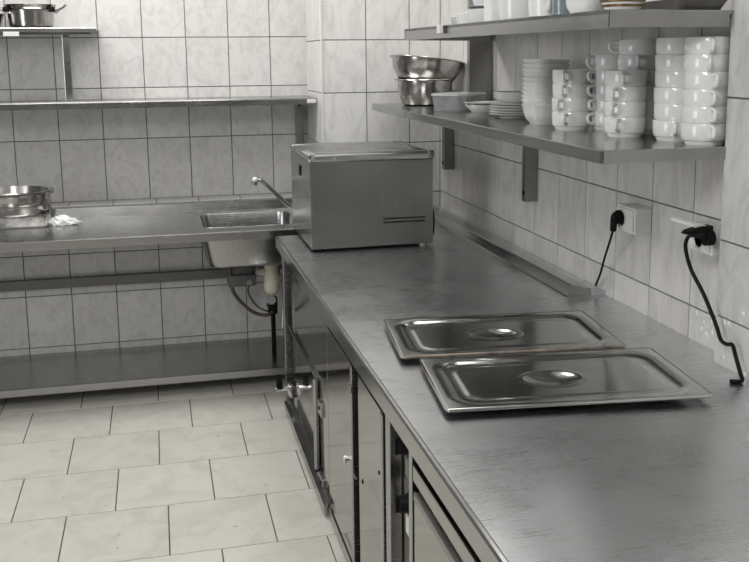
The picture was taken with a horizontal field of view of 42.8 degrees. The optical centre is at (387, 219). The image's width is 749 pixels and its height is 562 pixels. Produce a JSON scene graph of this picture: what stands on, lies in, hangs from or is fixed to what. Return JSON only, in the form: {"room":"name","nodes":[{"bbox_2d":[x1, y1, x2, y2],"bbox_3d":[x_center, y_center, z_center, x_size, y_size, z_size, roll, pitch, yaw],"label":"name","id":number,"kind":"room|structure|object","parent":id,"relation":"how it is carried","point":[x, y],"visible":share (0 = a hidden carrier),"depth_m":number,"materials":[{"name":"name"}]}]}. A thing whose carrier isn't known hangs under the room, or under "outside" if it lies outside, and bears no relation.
{"room":"commercial kitchen","nodes":[
{"label":"commercial kitchen","id":0,"kind":"room"},
{"bbox_2d":[0,193,294,356],"bbox_3d":[-1.786,0.321,4.415,2.930,0.756,0.240,-3,10,-13],"label":"wall","id":1,"kind":"structure","parent":0,"point":[57,320],"depth_m":4.44,"materials":[{"name":"tile"}]},
{"bbox_2d":[51,197,291,217],"bbox_3d":[-1.413,-0.030,4.297,2.104,0.053,0.048,-3,10,-13],"label":"backsplash","id":2,"kind":"structure","parent":1,"relation":"attached to","point":[264,203],"depth_m":4.38,"materials":[{"name":"metal"}]},
{"bbox_2d":[0,0,308,202],"bbox_3d":[-1.464,-0.611,4.525,3.783,2.550,0.120,-3,10,-13],"label":"wall","id":3,"kind":"structure","parent":0,"point":[140,48],"depth_m":4.56,"materials":[{"name":"tile"}]},
{"bbox_2d":[0,95,315,143],"bbox_3d":[-1.572,-0.294,4.326,2.486,0.483,0.308,-3,10,-13],"label":"wall shelf","id":4,"kind":"object","parent":3,"relation":"attached to","point":[298,101],"visible":0.8,"depth_m":4.32,"materials":[{"name":"metal"}]},
{"bbox_2d":[0,27,98,100],"bbox_3d":[-2.049,-0.671,4.168,1.522,0.323,0.264,-3,10,-13],"label":"shelf","id":5,"kind":"object","parent":4,"relation":"on","point":[65,32],"visible":0.99,"depth_m":4.21,"materials":[{"name":"metal"}]},
{"bbox_2d":[0,14,5,25],"bbox_3d":[-1.827,-0.870,4.183,0.296,0.062,0.296,5,11,29],"label":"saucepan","id":6,"kind":"object","parent":5,"relation":"on","point":[1,15],"visible":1,"depth_m":4.19,"materials":[{"name":"metal"}]},
{"bbox_2d":[0,3,66,26],"bbox_3d":[-1.581,-0.904,4.238,0.246,0.107,0.242,5,11,30],"label":"cooking pot","id":7,"kind":"object","parent":5,"relation":"on","point":[20,14],"visible":0.92,"depth_m":4.16,"materials":[{"name":"metal"}]},
{"bbox_2d":[0,373,345,561],"bbox_3d":[-1.274,1.217,1.635,4.523,0.080,6.300,-3,10,-13],"label":"floor","id":8,"kind":"structure","parent":0,"point":[214,470],"depth_m":3.27,"materials":[{"name":"tile"}]},
{"bbox_2d":[0,197,298,398],"bbox_3d":[-1.386,0.369,4.081,2.270,0.768,0.605,-3,10,-13],"label":"table","id":9,"kind":"object","parent":8,"relation":"on","point":[238,233],"visible":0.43,"depth_m":4.17,"materials":[{"name":"metal"}]},
{"bbox_2d":[0,205,51,229],"bbox_3d":[-1.615,-0.017,4.101,0.329,0.078,0.224,-3,10,-13],"label":"tray","id":10,"kind":"object","parent":9,"relation":"on","point":[40,220],"visible":0.74,"depth_m":4.02,"materials":[{"name":"metal"}]},
{"bbox_2d":[0,185,53,216],"bbox_3d":[-1.601,-0.084,4.088,0.332,0.099,0.327,-3,10,-13],"label":"pot","id":11,"kind":"object","parent":10,"relation":"on","point":[23,200],"visible":1,"depth_m":4.00,"materials":[{"name":"metal"}]},
{"bbox_2d":[47,215,80,225],"bbox_3d":[-1.390,-0.003,4.103,0.144,0.045,0.078,-1,10,-5],"label":"folded cloth","id":12,"kind":"object","parent":9,"relation":"on","point":[61,220],"visible":1,"depth_m":4.08,"materials":[{"name":"fabric"}]},
{"bbox_2d":[0,208,293,243],"bbox_3d":[-1.343,0.040,4.015,2.104,0.011,0.558,-3,10,-13],"label":"countertop","id":13,"kind":"structure","parent":9,"relation":"on","point":[170,223],"depth_m":3.99,"materials":[{"name":"metal"}]},
{"bbox_2d":[0,336,295,389],"bbox_3d":[-1.398,0.652,4.192,2.270,0.012,0.471,-3,10,-13],"label":"shelf","id":14,"kind":"object","parent":9,"relation":"attached to","point":[115,368],"depth_m":4.20,"materials":[{"name":"metal"}]},
{"bbox_2d":[227,267,255,286],"bbox_3d":[-0.652,0.220,4.264,0.124,0.142,0.104,-3,10,-13],"label":"pump","id":15,"kind":"object","parent":9,"relation":"attached to","point":[242,276],"visible":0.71,"depth_m":4.23,"materials":[{"name":"grey plastic"}]},
{"bbox_2d":[228,268,272,316],"bbox_3d":[-0.610,0.297,4.273,0.204,0.296,0.028,-5,11,-25],"label":"hose","id":16,"kind":"object","parent":9,"relation":"attached to","point":[234,293],"visible":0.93,"depth_m":4.27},
{"bbox_2d":[254,265,279,294],"bbox_3d":[-0.542,0.244,4.290,0.116,0.197,0.074,-3,10,-13],"label":"trap","id":17,"kind":"object","parent":9,"relation":"attached to","point":[271,282],"visible":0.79,"depth_m":4.27,"materials":[{"name":"beige plastic"}]},
{"bbox_2d":[254,267,265,275],"bbox_3d":[-0.572,0.231,4.275,0.052,0.044,0.037,-5,11,-26],"label":"outlet","id":18,"kind":"object","parent":17,"relation":"attached to","point":[258,271],"depth_m":4.26,"materials":[{"name":"beige plastic"}]},
{"bbox_2d":[263,265,279,294],"bbox_3d":[-0.522,0.243,4.295,0.074,0.197,0.074,-3,10,-13],"label":"cup","id":19,"kind":"object","parent":17,"relation":"on","point":[271,282],"depth_m":4.27,"materials":[{"name":"beige plastic"}]},
{"bbox_2d":[252,177,292,212],"bbox_3d":[-0.505,-0.115,4.338,0.219,0.171,0.042,-3,10,-13],"label":"sink faucet","id":20,"kind":"object","parent":9,"relation":"on","point":[255,180],"visible":0.81,"depth_m":4.32,"materials":[{"name":"silver metal"}]},
{"bbox_2d":[266,295,277,351],"bbox_3d":[-0.524,0.516,4.364,0.053,0.366,0.073,-3,10,-13],"label":"valve","id":21,"kind":"object","parent":8,"relation":"on","point":[272,305],"visible":0.8,"depth_m":4.35,"materials":[{"name":"black plastic"}]},
{"bbox_2d":[247,286,267,311],"bbox_3d":[-0.593,0.355,4.359,0.094,0.143,0.020,-5,11,-23],"label":"supply hose","id":22,"kind":"object","parent":21,"relation":"attached to","point":[249,295],"visible":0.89,"depth_m":4.36,"materials":[{"name":"grey plastic"}]},
{"bbox_2d":[281,265,283,344],"bbox_3d":[-0.473,0.415,4.405,0.026,0.550,0.051,2,10,16],"label":"riser pipe","id":23,"kind":"object","parent":8,"relation":"on","point":[281,265],"visible":0.23,"depth_m":4.39,"materials":[{"name":"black metal"}]},
{"bbox_2d":[284,276,329,514],"bbox_3d":[0.046,0.494,3.474,0.739,0.700,0.947,-3,10,-13],"label":"base cabinet","id":24,"kind":"object","parent":8,"relation":"on","point":[310,334],"visible":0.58,"depth_m":3.29,"materials":[{"name":"metal"}]},
{"bbox_2d":[327,327,403,561],"bbox_3d":[0.251,0.634,2.623,0.728,0.692,0.813,-3,10,-13],"label":"base cabinet","id":25,"kind":"object","parent":8,"relation":"on","point":[366,474],"visible":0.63,"depth_m":2.47,"materials":[{"name":"metal"}]},
{"bbox_2d":[394,437,418,561],"bbox_3d":[0.371,0.719,2.143,0.724,0.700,0.184,-3,10,-13],"label":"column","id":26,"kind":"structure","parent":8,"relation":"on","point":[404,503],"depth_m":2.02,"materials":[{"name":"metal"}]},
{"bbox_2d":[413,465,480,561],"bbox_3d":[0.554,0.843,1.413,0.717,0.700,1.334,-3,10,-13],"label":"base cabinet","id":27,"kind":"object","parent":8,"relation":"on","point":[438,538],"visible":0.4,"depth_m":1.79,"materials":[{"name":"metal"}]},
{"bbox_2d":[276,206,748,561],"bbox_3d":[0.282,0.616,2.598,0.795,0.751,3.907,-3,10,-13],"label":"countertop","id":28,"kind":"structure","parent":8,"relation":"on","point":[667,480],"depth_m":1.83,"materials":[{"name":"metal"}]},
{"bbox_2d":[276,379,296,397],"bbox_3d":[-0.394,0.672,3.836,0.106,0.071,0.062,-3,10,-13],"label":"gas valve","id":29,"kind":"object","parent":28,"relation":"attached to","point":[291,388],"visible":0.8,"depth_m":3.82,"materials":[{"name":"silver metal"}]},
{"bbox_2d":[290,141,434,250],"bbox_3d":[-0.103,-0.113,3.784,0.496,0.366,0.503,-3,10,-13],"label":"kitchen appliance","id":30,"kind":"object","parent":28,"relation":"on","point":[371,193],"visible":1,"depth_m":3.56,"materials":[{"name":"metal"}]},
{"bbox_2d":[383,310,626,358],"bbox_3d":[0.283,0.292,2.428,0.554,0.019,0.332,-2,10,-7],"label":"lid","id":31,"kind":"object","parent":28,"relation":"on","point":[554,331],"visible":1,"depth_m":2.42,"materials":[{"name":"metal"}]},
{"bbox_2d":[419,347,713,412],"bbox_3d":[0.373,0.349,2.091,0.565,0.019,0.332,-2,10,-7],"label":"lid","id":32,"kind":"object","parent":28,"relation":"on","point":[625,375],"visible":1,"depth_m":2.08,"materials":[{"name":"metal"}]},
{"bbox_2d":[305,0,440,205],"bbox_3d":[0.043,-0.638,4.607,0.812,2.550,0.464,-3,10,-13],"label":"pillar","id":33,"kind":"structure","parent":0,"point":[350,44],"depth_m":4.34,"materials":[{"name":"tile"}]},
{"bbox_2d":[440,0,731,350],"bbox_3d":[0.586,-0.416,3.282,0.120,2.550,2.429,-3,10,-13],"label":"wall","id":34,"kind":"structure","parent":0,"point":[567,226],"depth_m":2.92,"materials":[{"name":"tile"}]},
{"bbox_2d":[372,102,725,201],"bbox_3d":[0.367,-0.195,3.229,0.349,0.300,2.270,-3,10,-13],"label":"shelf","id":35,"kind":"object","parent":34,"relation":"attached to","point":[591,145],"visible":0.81,"depth_m":2.59,"materials":[{"name":"metal"}]},
{"bbox_2d":[394,78,454,105],"bbox_3d":[0.160,-0.550,4.095,0.264,0.112,0.264,-3,10,-13],"label":"mixing bowl","id":36,"kind":"object","parent":35,"relation":"on","point":[412,92],"visible":0.87,"depth_m":4.00,"materials":[{"name":"metal"}]},
{"bbox_2d":[389,55,464,82],"bbox_3d":[0.169,-0.642,4.086,0.327,0.130,0.326,2,10,14],"label":"mixing bowl","id":37,"kind":"object","parent":36,"relation":"on","point":[404,66],"visible":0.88,"depth_m":3.97,"materials":[{"name":"metal"}]},
{"bbox_2d":[465,104,491,112],"bbox_3d":[0.358,-0.416,3.550,0.144,0.029,0.144,-3,10,-13],"label":"bowl","id":38,"kind":"object","parent":35,"relation":"on","point":[473,108],"visible":0.61,"depth_m":3.50,"materials":[{"name":"ceramic"}]},
{"bbox_2d":[464,101,499,104],"bbox_3d":[0.358,-0.432,3.547,0.150,0.014,0.150,-3,10,-13],"label":"saucer","id":39,"kind":"object","parent":38,"relation":"on","point":[467,102],"visible":0.62,"depth_m":3.58,"materials":[{"name":"ceramic"}]},
{"bbox_2d":[489,112,524,117],"bbox_3d":[0.435,-0.356,3.240,0.182,0.014,0.182,-3,10,-13],"label":"dinner plate","id":40,"kind":"object","parent":35,"relation":"on","point":[491,113],"visible":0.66,"depth_m":3.19,"materials":[{"name":"ceramic"}]},
{"bbox_2d":[489,110,523,114],"bbox_3d":[0.434,-0.364,3.239,0.182,0.014,0.182,-3,10,-13],"label":"dinner plate","id":41,"kind":"object","parent":40,"relation":"on","point":[494,111],"visible":0.42,"depth_m":3.18,"materials":[{"name":"ceramic"}]},
{"bbox_2d":[489,107,522,111],"bbox_3d":[0.434,-0.373,3.237,0.182,0.014,0.182,-3,10,-13],"label":"dinner plate","id":42,"kind":"object","parent":41,"relation":"on","point":[492,108],"visible":0.5,"depth_m":3.17,"materials":[{"name":"ceramic"}]},
{"bbox_2d":[489,105,522,108],"bbox_3d":[0.434,-0.382,3.236,0.182,0.014,0.182,-3,10,-13],"label":"dinner plate","id":43,"kind":"object","parent":42,"relation":"on","point":[495,106],"visible":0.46,"depth_m":3.17,"materials":[{"name":"ceramic"}]},
{"bbox_2d":[489,102,521,106],"bbox_3d":[0.434,-0.391,3.234,0.182,0.014,0.182,-3,10,-13],"label":"dinner plate","id":44,"kind":"object","parent":43,"relation":"on","point":[493,103],"visible":0.44,"depth_m":3.18,"materials":[{"name":"ceramic"}]},
{"bbox_2d":[493,95,522,102],"bbox_3d":[0.438,-0.409,3.232,0.164,0.023,0.164,-3,10,-13],"label":"bowl","id":45,"kind":"object","parent":44,"relation":"on","point":[504,99],"visible":0.5,"depth_m":3.17,"materials":[{"name":"ceramic"}]},
{"bbox_2d":[493,93,522,96],"bbox_3d":[0.438,-0.416,3.231,0.164,0.023,0.164,-3,10,-13],"label":"plate","id":46,"kind":"object","parent":45,"relation":"on","point":[493,93],"visible":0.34,"depth_m":3.16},
{"bbox_2d":[493,91,522,94],"bbox_3d":[0.438,-0.422,3.230,0.164,0.023,0.164,-3,10,-13],"label":"plate","id":47,"kind":"object","parent":46,"relation":"on","point":[494,92],"visible":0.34,"depth_m":3.19,"materials":[{"name":"ceramic"}]},
{"bbox_2d":[521,103,551,123],"bbox_3d":[0.481,-0.326,2.929,0.126,0.060,0.126,-4,10,-20],"label":"bowl","id":48,"kind":"object","parent":35,"relation":"on","point":[535,114],"visible":0.58,"depth_m":2.88,"materials":[{"name":"ceramic"}]},
{"bbox_2d":[521,99,551,104],"bbox_3d":[0.482,-0.339,2.926,0.126,0.060,0.126,-5,11,-22],"label":"square bowl","id":49,"kind":"object","parent":48,"relation":"on","point":[532,102],"visible":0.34,"depth_m":2.86,"materials":[{"name":"ceramic"}]},
{"bbox_2d":[521,95,552,99],"bbox_3d":[0.481,-0.352,2.922,0.126,0.060,0.126,-5,11,-23],"label":"square bowl","id":50,"kind":"object","parent":49,"relation":"on","point":[525,97],"visible":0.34,"depth_m":2.86,"materials":[{"name":"ceramic"}]},
{"bbox_2d":[521,90,552,95],"bbox_3d":[0.481,-0.366,2.921,0.126,0.060,0.126,-4,10,-21],"label":"square bowl","id":51,"kind":"object","parent":50,"relation":"on","point":[531,93],"visible":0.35,"depth_m":2.86,"materials":[{"name":"ceramic"}]},
{"bbox_2d":[522,86,552,90],"bbox_3d":[0.481,-0.379,2.920,0.126,0.060,0.126,-4,10,-18],"label":"square bowl","id":52,"kind":"object","parent":51,"relation":"on","point":[525,88],"visible":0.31,"depth_m":2.86,"materials":[{"name":"ceramic"}]},
{"bbox_2d":[522,81,552,86],"bbox_3d":[0.480,-0.392,2.916,0.126,0.060,0.126,-4,10,-17],"label":"square bowl","id":53,"kind":"object","parent":52,"relation":"on","point":[530,84],"visible":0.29,"depth_m":2.85,"materials":[{"name":"ceramic"}]},
{"bbox_2d":[522,77,552,81],"bbox_3d":[0.481,-0.405,2.914,0.126,0.060,0.126,-4,10,-19],"label":"square bowl","id":54,"kind":"object","parent":53,"relation":"on","point":[525,79],"visible":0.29,"depth_m":2.85,"materials":[{"name":"ceramic"}]},
{"bbox_2d":[522,72,552,77],"bbox_3d":[0.481,-0.419,2.913,0.126,0.060,0.126,-4,10,-22],"label":"square bowl","id":55,"kind":"object","parent":54,"relation":"on","point":[530,75],"visible":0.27,"depth_m":2.85,"materials":[{"name":"ceramic"}]},
{"bbox_2d":[522,68,569,72],"bbox_3d":[0.480,-0.432,2.910,0.126,0.060,0.126,-4,10,-23],"label":"square bowl","id":56,"kind":"object","parent":55,"relation":"on","point":[525,70],"visible":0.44,"depth_m":2.85,"materials":[{"name":"ceramic"}]},
{"bbox_2d":[522,64,569,67],"bbox_3d":[0.481,-0.445,2.907,0.126,0.060,0.126,-3,10,-21],"label":"square bowl","id":57,"kind":"object","parent":56,"relation":"on","point":[524,65],"visible":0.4,"depth_m":2.85,"materials":[{"name":"ceramic"}]},
{"bbox_2d":[522,59,569,63],"bbox_3d":[0.481,-0.458,2.905,0.126,0.060,0.126,-3,10,-19],"label":"square bowl","id":58,"kind":"object","parent":57,"relation":"on","point":[526,61],"visible":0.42,"depth_m":2.85,"materials":[{"name":"ceramic"}]},
{"bbox_2d":[552,111,589,130],"bbox_3d":[0.509,-0.279,2.678,0.117,0.050,0.106,-5,11,-25],"label":"cup","id":59,"kind":"object","parent":35,"relation":"on","point":[565,121],"visible":0.91,"depth_m":2.64,"materials":[{"name":"ceramic"}]},
{"bbox_2d":[552,97,589,112],"bbox_3d":[0.513,-0.316,2.668,0.106,0.050,0.117,0,10,0],"label":"cup","id":60,"kind":"object","parent":59,"relation":"on","point":[569,105],"visible":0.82,"depth_m":2.63,"materials":[{"name":"ceramic"}]},
{"bbox_2d":[553,83,590,97],"bbox_3d":[0.508,-0.355,2.664,0.117,0.050,0.106,-4,10,-19],"label":"cup","id":61,"kind":"object","parent":60,"relation":"on","point":[559,90],"visible":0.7,"depth_m":2.62,"materials":[{"name":"ceramic"}]},
{"bbox_2d":[553,69,590,83],"bbox_3d":[0.508,-0.393,2.658,0.117,0.050,0.106,-5,11,-22],"label":"cup","id":62,"kind":"object","parent":61,"relation":"on","point":[560,76],"visible":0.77,"depth_m":2.61,"materials":[{"name":"ceramic"}]},
{"bbox_2d":[586,111,603,130],"bbox_3d":[0.616,-0.277,2.660,0.106,0.050,0.118,4,11,24],"label":"cup","id":63,"kind":"object","parent":35,"relation":"on","point":[596,120],"visible":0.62,"depth_m":2.63,"materials":[{"name":"ceramic"}]},
{"bbox_2d":[587,97,604,111],"bbox_3d":[0.614,-0.316,2.661,0.117,0.050,0.106,1,10,9],"label":"cup","id":64,"kind":"object","parent":63,"relation":"on","point":[594,104],"visible":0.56,"depth_m":2.62,"materials":[{"name":"ceramic"}]},
{"bbox_2d":[586,83,604,97],"bbox_3d":[0.615,-0.353,2.648,0.106,0.050,0.118,4,11,24],"label":"cup","id":65,"kind":"object","parent":64,"relation":"on","point":[597,90],"visible":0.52,"depth_m":2.62,"materials":[{"name":"ceramic"}]},
{"bbox_2d":[587,69,617,83],"bbox_3d":[0.613,-0.392,2.647,0.117,0.050,0.106,2,10,14],"label":"cup","id":66,"kind":"object","parent":65,"relation":"on","point":[598,76],"visible":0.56,"depth_m":2.61,"materials":[{"name":"ceramic"}]},
{"bbox_2d":[585,55,617,69],"bbox_3d":[0.614,-0.429,2.635,0.106,0.050,0.117,5,11,29],"label":"cup","id":67,"kind":"object","parent":66,"relation":"on","point":[601,62],"visible":0.68,"depth_m":2.60,"materials":[{"name":"ceramic"}]},
{"bbox_2d":[604,116,646,137],"bbox_3d":[0.600,-0.238,2.434,0.117,0.050,0.106,-4,10,-19],"label":"cup","id":68,"kind":"object","parent":35,"relation":"on","point":[614,127],"visible":0.94,"depth_m":2.39,"materials":[{"name":"ceramic"}]},
{"bbox_2d":[604,101,646,117],"bbox_3d":[0.604,-0.275,2.423,0.106,0.050,0.117,0,10,0],"label":"cup","id":69,"kind":"object","parent":68,"relation":"on","point":[611,109],"visible":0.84,"depth_m":2.38,"materials":[{"name":"ceramic"}]},
{"bbox_2d":[605,86,647,101],"bbox_3d":[0.605,-0.314,2.417,0.106,0.050,0.117,0,10,0],"label":"cup","id":70,"kind":"object","parent":69,"relation":"on","point":[612,94],"visible":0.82,"depth_m":2.38,"materials":[{"name":"ceramic"}]},
{"bbox_2d":[605,70,647,86],"bbox_3d":[0.598,-0.352,2.413,0.117,0.050,0.106,-6,11,-31],"label":"cup","id":71,"kind":"object","parent":70,"relation":"on","point":[615,78],"visible":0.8,"depth_m":2.37,"materials":[{"name":"ceramic"}]},
{"bbox_2d":[643,115,653,134],"bbox_3d":[0.658,-0.252,2.512,0.106,0.050,0.118,-6,11,-27],"label":"cup","id":72,"kind":"object","parent":35,"relation":"on","point":[649,124],"visible":0.19,"depth_m":2.47,"materials":[{"name":"ceramic"}]},
{"bbox_2d":[646,100,653,115],"bbox_3d":[0.652,-0.290,2.507,0.106,0.050,0.117,7,12,38],"label":"cup","id":73,"kind":"object","parent":72,"relation":"on","point":[650,104],"visible":0.12,"depth_m":2.46,"materials":[{"name":"ceramic"}]},
{"bbox_2d":[646,85,654,100],"bbox_3d":[0.657,-0.328,2.499,0.106,0.050,0.118,-6,11,-27],"label":"cup","id":74,"kind":"object","parent":73,"relation":"on","point":[650,96],"visible":0.09,"depth_m":2.46,"materials":[{"name":"ceramic"}]},
{"bbox_2d":[626,70,655,84],"bbox_3d":[0.653,-0.366,2.493,0.106,0.050,0.117,5,11,27],"label":"cup","id":75,"kind":"object","parent":74,"relation":"on","point":[651,73],"visible":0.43,"depth_m":2.44,"materials":[{"name":"ceramic"}]},
{"bbox_2d":[617,55,654,69],"bbox_3d":[0.656,-0.404,2.487,0.106,0.050,0.117,-5,11,-24],"label":"cup","id":76,"kind":"object","parent":75,"relation":"on","point":[624,62],"visible":0.58,"depth_m":2.44,"materials":[{"name":"ceramic"}]},
{"bbox_2d":[608,39,656,54],"bbox_3d":[0.650,-0.443,2.482,0.117,0.050,0.106,-8,12,-37],"label":"cup","id":77,"kind":"object","parent":76,"relation":"on","point":[634,46],"visible":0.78,"depth_m":2.44,"materials":[{"name":"ceramic"}]},
{"bbox_2d":[652,119,683,141],"bbox_3d":[0.699,-0.217,2.310,0.106,0.050,0.117,-4,10,-22],"label":"cup","id":78,"kind":"object","parent":35,"relation":"on","point":[668,131],"visible":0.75,"depth_m":2.28,"materials":[{"name":"ceramic"}]},
{"bbox_2d":[654,103,681,120],"bbox_3d":[0.697,-0.256,2.303,0.106,0.050,0.117,1,10,10],"label":"cup","id":79,"kind":"object","parent":78,"relation":"on","point":[664,112],"visible":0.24,"depth_m":2.27,"materials":[{"name":"ceramic"}]},
{"bbox_2d":[654,87,681,103],"bbox_3d":[0.700,-0.294,2.300,0.117,0.050,0.106,5,11,30],"label":"cup","id":80,"kind":"object","parent":79,"relation":"on","point":[661,95],"visible":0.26,"depth_m":2.26,"materials":[{"name":"ceramic"}]},
{"bbox_2d":[655,71,683,87],"bbox_3d":[0.696,-0.332,2.291,0.106,0.050,0.117,1,10,10],"label":"cup","id":81,"kind":"object","parent":80,"relation":"on","point":[663,79],"visible":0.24,"depth_m":2.25,"materials":[{"name":"ceramic"}]},
{"bbox_2d":[655,54,683,70],"bbox_3d":[0.693,-0.370,2.284,0.106,0.050,0.117,4,11,24],"label":"cup","id":82,"kind":"object","parent":81,"relation":"on","point":[662,62],"visible":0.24,"depth_m":2.25,"materials":[{"name":"ceramic"}]},
{"bbox_2d":[656,38,684,54],"bbox_3d":[0.700,-0.409,2.280,0.117,0.050,0.106,6,12,33],"label":"cup","id":83,"kind":"object","parent":82,"relation":"on","point":[664,46],"visible":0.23,"depth_m":2.24,"materials":[{"name":"ceramic"}]},
{"bbox_2d":[681,122,725,145],"bbox_3d":[0.735,-0.199,2.202,0.106,0.050,0.117,-8,12,-36],"label":"cup","id":84,"kind":"object","parent":35,"relation":"on","point":[691,134],"visible":0.93,"depth_m":2.16,"materials":[{"name":"ceramic"}]},
{"bbox_2d":[681,105,726,123],"bbox_3d":[0.735,-0.238,2.197,0.106,0.050,0.117,-8,12,-36],"label":"cup","id":85,"kind":"object","parent":84,"relation":"on","point":[689,114],"visible":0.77,"depth_m":2.16,"materials":[{"name":"ceramic"}]},
{"bbox_2d":[682,88,728,106],"bbox_3d":[0.734,-0.276,2.190,0.106,0.050,0.117,-7,12,-35],"label":"cup","id":86,"kind":"object","parent":85,"relation":"on","point":[690,97],"visible":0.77,"depth_m":2.15,"materials":[{"name":"ceramic"}]},
{"bbox_2d":[683,72,728,88],"bbox_3d":[0.735,-0.314,2.183,0.106,0.050,0.117,-8,12,-36],"label":"cup","id":87,"kind":"object","parent":86,"relation":"on","point":[691,80],"visible":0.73,"depth_m":2.14,"materials":[{"name":"ceramic"}]},
{"bbox_2d":[683,54,729,71],"bbox_3d":[0.732,-0.352,2.176,0.106,0.050,0.117,-5,11,-25],"label":"cup","id":88,"kind":"object","parent":87,"relation":"on","point":[691,62],"visible":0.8,"depth_m":2.14,"materials":[{"name":"ceramic"}]},
{"bbox_2d":[684,36,729,53],"bbox_3d":[0.733,-0.390,2.170,0.106,0.050,0.118,-6,11,-27],"label":"cup","id":89,"kind":"object","parent":88,"relation":"on","point":[692,45],"visible":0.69,"depth_m":2.13,"materials":[{"name":"ceramic"}]},
{"bbox_2d":[404,0,732,108],"bbox_3d":[0.398,-0.605,2.861,0.420,0.633,1.699,-3,10,-13],"label":"shelf","id":90,"kind":"object","parent":34,"relation":"attached to","point":[479,36],"visible":0.85,"depth_m":2.39,"materials":[{"name":"metal"}]},
{"bbox_2d":[456,14,462,23],"bbox_3d":[0.234,-0.619,2.948,0.044,0.034,0.044,-3,10,-13],"label":"espresso cup","id":91,"kind":"object","parent":90,"relation":"on","point":[459,17],"visible":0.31,"depth_m":2.93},
{"bbox_2d":[462,12,469,22],"bbox_3d":[0.248,-0.610,2.890,0.044,0.036,0.044,-3,10,-13],"label":"espresso cup","id":92,"kind":"object","parent":90,"relation":"on","point":[464,14],"visible":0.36,"depth_m":2.87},
{"bbox_2d":[467,9,483,22],"bbox_3d":[0.286,-0.596,2.797,0.100,0.040,0.100,-3,10,-13],"label":"cup","id":93,"kind":"object","parent":90,"relation":"on","point":[474,15],"visible":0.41,"depth_m":2.76,"materials":[{"name":"ceramic"}]},
{"bbox_2d":[467,5,483,8],"bbox_3d":[0.293,-0.622,2.805,0.120,0.012,0.120,-3,10,-13],"label":"plate","id":94,"kind":"object","parent":93,"relation":"on","point":[473,6],"visible":0.3,"depth_m":2.77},
{"bbox_2d":[473,0,483,4],"bbox_3d":[0.282,-0.657,2.823,0.072,0.060,0.072,-3,10,-13],"label":"cup","id":95,"kind":"object","parent":94,"relation":"on","point":[475,2],"visible":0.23,"depth_m":2.80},
{"bbox_2d":[484,0,499,20],"bbox_3d":[0.298,-0.599,2.680,0.044,0.085,0.064,-3,10,-13],"label":"napkin holder","id":96,"kind":"object","parent":90,"relation":"on","point":[491,8],"visible":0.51,"depth_m":2.65,"materials":[{"name":"ceramic"}]},
{"bbox_2d":[498,0,528,19],"bbox_3d":[0.352,-0.585,2.549,0.112,0.100,0.134,-1,10,-5],"label":"mug","id":97,"kind":"object","parent":90,"relation":"on","point":[508,9],"visible":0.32,"depth_m":2.52,"materials":[{"name":"ceramic"}]},
{"bbox_2d":[528,0,552,16],"bbox_3d":[0.397,-0.553,2.330,0.096,0.110,0.120,-5,11,-27],"label":"milk jug","id":98,"kind":"object","parent":90,"relation":"on","point":[537,8],"visible":0.68,"depth_m":2.31,"materials":[{"name":"ceramic"}]},
{"bbox_2d":[552,0,568,14],"bbox_3d":[0.415,-0.533,2.245,0.060,0.100,0.060,-3,10,-13],"label":"glass","id":99,"kind":"object","parent":90,"relation":"on","point":[559,7],"visible":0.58,"depth_m":2.23,"materials":[{"name":"glass"}]},
{"bbox_2d":[566,0,603,12],"bbox_3d":[0.460,-0.522,2.175,0.110,0.100,0.110,-5,11,-25],"label":"bowl","id":100,"kind":"object","parent":90,"relation":"on","point":[573,6],"visible":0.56,"depth_m":2.14,"materials":[{"name":"ceramic"}]},
{"bbox_2d":[599,0,645,9],"bbox_3d":[0.512,-0.506,2.080,0.101,0.100,0.101,-3,10,-13],"label":"bowl","id":101,"kind":"object","parent":90,"relation":"on","point":[606,4],"visible":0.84,"depth_m":2.05,"materials":[{"name":"white ceramic"}]},
{"bbox_2d":[640,0,726,9],"bbox_3d":[0.655,-0.489,2.197,0.120,0.025,0.280,-3,10,-13],"label":"tray","id":102,"kind":"object","parent":90,"relation":"on","point":[661,4],"visible":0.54,"depth_m":2.08,"materials":[{"name":"metal"}]},
{"bbox_2d":[433,205,713,360],"bbox_3d":[0.505,0.133,3.376,0.045,0.033,2.365,-3,10,-13],"label":"trim","id":103,"kind":"structure","parent":34,"relation":"attached to","point":[596,292],"depth_m":2.72,"materials":[{"name":"metal"}]},
{"bbox_2d":[616,203,651,234],"bbox_3d":[0.671,-0.004,2.620,0.058,0.071,0.106,-3,10,-13],"label":"wall socket","id":104,"kind":"object","parent":34,"relation":"attached to","point":[637,218],"visible":0.9,"depth_m":2.57,"materials":[{"name":"white plastic"}]},
{"bbox_2d":[595,210,623,285],"bbox_3d":[0.624,0.088,2.749,0.033,0.270,0.251,-1,10,-3],"label":"power cord","id":105,"kind":"object","parent":104,"relation":"attached to","point":[617,217],"visible":1,"depth_m":2.63,"materials":[{"name":"black rubber"}]},
{"bbox_2d":[671,216,721,255],"bbox_3d":[0.739,0.036,2.255,0.099,0.081,0.103,-3,10,-13],"label":"wall socket","id":106,"kind":"object","parent":34,"relation":"attached to","point":[694,243],"visible":0.55,"depth_m":2.23,"materials":[{"name":"white plastic"}]},
{"bbox_2d":[681,224,712,234],"bbox_3d":[0.711,0.022,2.197,0.068,0.017,0.024,-3,10,-13],"label":"plug","id":107,"kind":"object","parent":106,"relation":"attached to","point":[707,227],"visible":1,"depth_m":2.19,"materials":[{"name":"plastic"}]},
{"bbox_2d":[683,230,743,383],"bbox_3d":[0.740,0.187,2.160,0.046,0.310,0.224,-3,10,-13],"label":"power cord","id":108,"kind":"object","parent":107,"relation":"hanging from","point":[708,238],"visible":0.99,"depth_m":2.18,"materials":[{"name":"black rubber"}]},
{"bbox_2d":[714,0,748,379],"bbox_3d":[1.121,-0.033,1.016,0.165,2.550,2.389,-3,10,-13],"label":"wall pier","id":109,"kind":"object","parent":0,"point":[733,274],"visible":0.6,"depth_m":2.12,"materials":[{"name":"tile"}]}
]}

